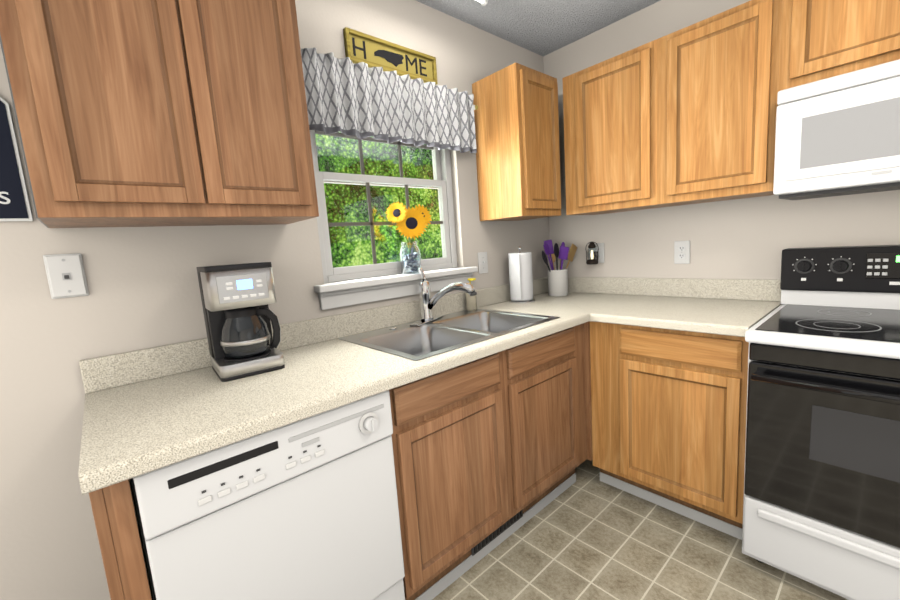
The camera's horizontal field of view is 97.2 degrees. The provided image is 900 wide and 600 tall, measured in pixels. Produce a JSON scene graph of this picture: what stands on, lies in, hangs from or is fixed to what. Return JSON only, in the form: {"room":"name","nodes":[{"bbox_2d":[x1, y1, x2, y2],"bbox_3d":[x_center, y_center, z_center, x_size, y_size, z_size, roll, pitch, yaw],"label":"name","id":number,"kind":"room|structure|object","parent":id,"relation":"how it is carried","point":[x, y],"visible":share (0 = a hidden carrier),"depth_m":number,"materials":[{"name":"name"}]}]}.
{"room":"kitchen","nodes":[
{"label":"kitchen","id":0,"kind":"room"},
{"bbox_2d":[0,0,550,599],"bbox_3d":[-1.294,-0.004,1.083,5.200,2.440,0.140,-11,10,-41],"label":"wall","id":1,"kind":"structure","parent":0,"point":[143,287],"depth_m":1.23,"materials":[{"name":"beige paint"}]},
{"bbox_2d":[0,97,32,220],"bbox_3d":[-1.257,-0.375,0.987,0.255,0.355,0.010,-11,10,-41],"label":"sign","id":2,"kind":"object","parent":1,"relation":"attached to","point":[14,203],"visible":1,"depth_m":1.06,"materials":[{"name":"black"}]},
{"bbox_2d":[43,253,88,298],"bbox_3d":[-1.104,-0.070,1.143,0.080,0.125,0.014,-11,10,-41],"label":"phone jack","id":3,"kind":"object","parent":1,"relation":"attached to","point":[66,276],"visible":1,"depth_m":1.14,"materials":[{"name":"white plastic"}]},
{"bbox_2d":[0,0,318,227],"bbox_3d":[-0.803,-0.603,1.163,0.664,0.735,0.322,-11,10,-41],"label":"upper cabinet","id":4,"kind":"object","parent":1,"relation":"attached to","point":[141,113],"visible":1,"depth_m":1.02,"materials":[{"name":"brown wood"}]},
{"bbox_2d":[79,277,547,393],"bbox_3d":[-0.189,0.058,1.963,2.418,0.100,0.020,-11,10,-41],"label":"backsplash","id":5,"kind":"structure","parent":1,"relation":"attached to","point":[113,371],"depth_m":1.56,"materials":[{"name":"laminate"}]},
{"bbox_2d":[310,130,457,282],"bbox_3d":[-0.320,-0.573,1.939,0.810,0.900,0.094,-11,10,-41],"label":"window","id":6,"kind":"structure","parent":1,"relation":"in","point":[362,184],"depth_m":1.93,"materials":[{"name":"white"}]},
{"bbox_2d":[301,48,477,152],"bbox_3d":[-0.244,-0.857,1.796,1.031,0.301,0.099,-11,10,-41],"label":"window valance","id":7,"kind":"object","parent":1,"relation":"attached to","point":[348,97],"visible":0.79,"depth_m":1.72,"materials":[{"name":"fabric"}]},
{"bbox_2d":[343,27,437,84],"bbox_3d":[-0.254,-1.105,1.820,0.489,0.125,0.022,-11,10,-41],"label":"home sign","id":8,"kind":"object","parent":1,"relation":"attached to","point":[371,51],"visible":0.81,"depth_m":1.80,"materials":[{"name":"yellow wood"}]},
{"bbox_2d":[314,267,477,309],"bbox_3d":[-0.216,-0.072,1.935,0.913,0.105,0.105,-11,10,-41],"label":"window sill","id":9,"kind":"structure","parent":1,"relation":"attached to","point":[346,293],"depth_m":1.82,"materials":[{"name":"white"}]},
{"bbox_2d":[386,201,431,274],"bbox_3d":[-0.177,-0.299,1.912,0.239,0.344,0.160,-11,10,-41],"label":"sunflower vase","id":10,"kind":"object","parent":9,"relation":"on","point":[413,222],"visible":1,"depth_m":1.87,"materials":[{"name":"clear glass"}]},
{"bbox_2d":[478,252,487,273],"bbox_3d":[0.194,-0.215,2.289,0.076,0.122,0.016,-11,10,-41],"label":"light switch","id":11,"kind":"object","parent":1,"relation":"attached to","point":[482,263],"visible":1,"depth_m":2.29,"materials":[{"name":"white plastic"}]},
{"bbox_2d":[472,62,560,220],"bbox_3d":[0.383,-0.828,2.205,0.355,0.735,0.322,-11,10,-41],"label":"upper cabinet","id":12,"kind":"object","parent":1,"relation":"attached to","point":[516,115],"visible":1,"depth_m":2.08,"materials":[{"name":"brown wood"}]},
{"bbox_2d":[416,0,660,55],"bbox_3d":[-0.217,-1.142,-0.390,5.400,0.060,3.640,-11,10,-41],"label":"ceiling","id":13,"kind":"structure","parent":0,"point":[542,27],"depth_m":2.11,"materials":[{"name":"white paint"}]},
{"bbox_2d":[476,0,487,5],"bbox_3d":[-0.071,-1.349,1.604,0.630,0.091,0.070,-11,10,-41],"label":"fluorescent light fixture","id":14,"kind":"object","parent":13,"relation":"attached to","point":[483,2],"visible":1,"depth_m":1.80,"materials":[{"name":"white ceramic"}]},
{"bbox_2d":[432,459,847,599],"bbox_3d":[-0.045,1.329,-0.052,5.400,0.060,3.640,-11,10,-41],"label":"floor","id":15,"kind":"structure","parent":0,"point":[588,534],"depth_m":1.56,"materials":[{"name":"tile"}]},
{"bbox_2d":[89,479,151,599],"bbox_3d":[-0.834,0.759,1.052,0.060,0.876,0.598,-11,10,-41],"label":"cabinet end panel","id":16,"kind":"object","parent":15,"relation":"on","point":[115,520],"visible":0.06,"depth_m":0.79,"materials":[{"name":"brown wood"}]},
{"bbox_2d":[131,390,404,599],"bbox_3d":[-0.560,0.716,1.244,0.604,0.872,0.635,-11,10,-41],"label":"dishwasher","id":17,"kind":"object","parent":15,"relation":"on","point":[306,509],"visible":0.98,"depth_m":0.99,"materials":[{"name":"white plastic"}]},
{"bbox_2d":[389,321,592,599],"bbox_3d":[0.082,0.588,1.843,1.164,0.876,0.618,-11,10,-41],"label":"base cabinet","id":18,"kind":"object","parent":15,"relation":"on","point":[491,452],"visible":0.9,"depth_m":1.49,"materials":[{"name":"brown wood"}]},
{"bbox_2d":[78,292,645,494],"bbox_3d":[0.025,0.143,1.739,2.418,0.038,0.648,-11,10,-41],"label":"countertop","id":19,"kind":"structure","parent":18,"relation":"on","point":[130,431],"depth_m":1.08,"materials":[{"name":"laminate"}]},
{"bbox_2d":[197,262,284,381],"bbox_3d":[-0.693,0.057,1.314,0.200,0.348,0.245,-11,10,-41],"label":"coffee maker","id":20,"kind":"object","parent":19,"relation":"on","point":[239,314],"visible":1,"depth_m":1.24,"materials":[{"name":"black plastic"}]},
{"bbox_2d":[389,267,476,329],"bbox_3d":[-0.091,-0.016,1.810,0.336,0.265,0.322,-11,10,-41],"label":"faucet","id":21,"kind":"object","parent":19,"relation":"on","point":[428,302],"visible":1,"depth_m":1.89,"materials":[{"name":"silver metal"}]},
{"bbox_2d":[338,309,559,360],"bbox_3d":[0.019,0.208,1.760,0.822,0.179,0.553,-11,10,-41],"label":"sink","id":22,"kind":"object","parent":19,"relation":"in","point":[449,332],"visible":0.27,"depth_m":1.80,"materials":[{"name":"silver metal"}]},
{"bbox_2d":[465,278,476,310],"bbox_3d":[0.114,-0.031,2.149,0.060,0.175,0.065,-11,10,-41],"label":"soap bottle","id":23,"kind":"object","parent":22,"relation":"on","point":[471,303],"visible":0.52,"depth_m":2.13,"materials":[{"name":"beige plastic"}]},
{"bbox_2d":[508,246,534,303],"bbox_3d":[0.419,-0.154,2.352,0.156,0.329,0.156,-11,10,-41],"label":"paper towel holder","id":24,"kind":"object","parent":19,"relation":"on","point":[520,277],"visible":1,"depth_m":2.30,"materials":[{"name":"white paper"}]},
{"bbox_2d":[542,240,576,296],"bbox_3d":[0.688,-0.206,2.507,0.280,0.354,0.186,-11,10,-41],"label":"utensil crock","id":25,"kind":"object","parent":19,"relation":"on","point":[557,282],"visible":1,"depth_m":2.47,"materials":[{"name":"white ceramic"}]},
{"bbox_2d":[590,321,748,539],"bbox_3d":[1.133,0.502,1.932,0.617,0.876,0.637,-11,10,-41],"label":"base cabinet","id":26,"kind":"object","parent":15,"relation":"on","point":[669,407],"visible":0.83,"depth_m":1.69,"materials":[{"name":"brown wood"}]},
{"bbox_2d":[590,296,781,336],"bbox_3d":[1.100,0.053,1.849,0.648,0.038,0.607,-11,10,-41],"label":"countertop","id":27,"kind":"structure","parent":26,"relation":"on","point":[733,317],"depth_m":1.73,"materials":[{"name":"laminate"}]},
{"bbox_2d":[742,245,899,599],"bbox_3d":[1.536,0.412,1.344,0.745,1.158,0.766,-11,10,-41],"label":"stove","id":28,"kind":"object","parent":15,"relation":"on","point":[821,504],"visible":1,"depth_m":1.30,"materials":[{"name":"white metal"}]},
{"bbox_2d":[543,0,899,279],"bbox_3d":[1.840,-0.281,1.510,0.100,2.440,3.640,-11,10,-41],"label":"wall","id":29,"kind":"structure","parent":0,"point":[749,238],"depth_m":2.03,"materials":[{"name":"beige paint"}]},
{"bbox_2d":[585,242,603,264],"bbox_3d":[0.886,-0.292,2.451,0.086,0.139,0.099,-11,10,-41],"label":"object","id":30,"kind":"object","parent":29,"relation":"attached to","point":[596,255],"visible":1,"depth_m":2.45,"materials":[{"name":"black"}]},
{"bbox_2d":[562,0,781,214],"bbox_3d":[1.052,-0.841,1.960,0.322,0.735,0.930,-11,10,-41],"label":"upper cabinet","id":31,"kind":"object","parent":29,"relation":"attached to","point":[685,116],"visible":1,"depth_m":1.77,"materials":[{"name":"brown wood"}]},
{"bbox_2d":[568,277,780,301],"bbox_3d":[1.120,-0.077,2.279,0.020,0.100,1.235,-11,10,-41],"label":"backsplash","id":32,"kind":"structure","parent":29,"relation":"attached to","point":[755,289],"depth_m":2.12,"materials":[{"name":"laminate"}]},
{"bbox_2d":[674,240,689,263],"bbox_3d":[1.238,-0.254,2.118,0.009,0.122,0.076,-11,10,-41],"label":"electrical outlet","id":33,"kind":"object","parent":29,"relation":"attached to","point":[681,252],"visible":1,"depth_m":2.12,"materials":[{"name":"white plastic"}]},
{"bbox_2d":[778,0,899,91],"bbox_3d":[1.604,-0.970,1.304,0.322,0.380,0.765,-11,10,-41],"label":"upper cabinet","id":34,"kind":"object","parent":29,"relation":"attached to","point":[821,39],"visible":0.79,"depth_m":1.39,"materials":[{"name":"brown wood"}]},
{"bbox_2d":[773,59,899,199],"bbox_3d":[1.586,-0.579,1.313,0.441,0.386,0.747,-11,10,-41],"label":"microwave","id":35,"kind":"object","parent":34,"relation":"attached to","point":[838,135],"visible":1,"depth_m":1.35,"materials":[{"name":"white plastic"}]}
]}

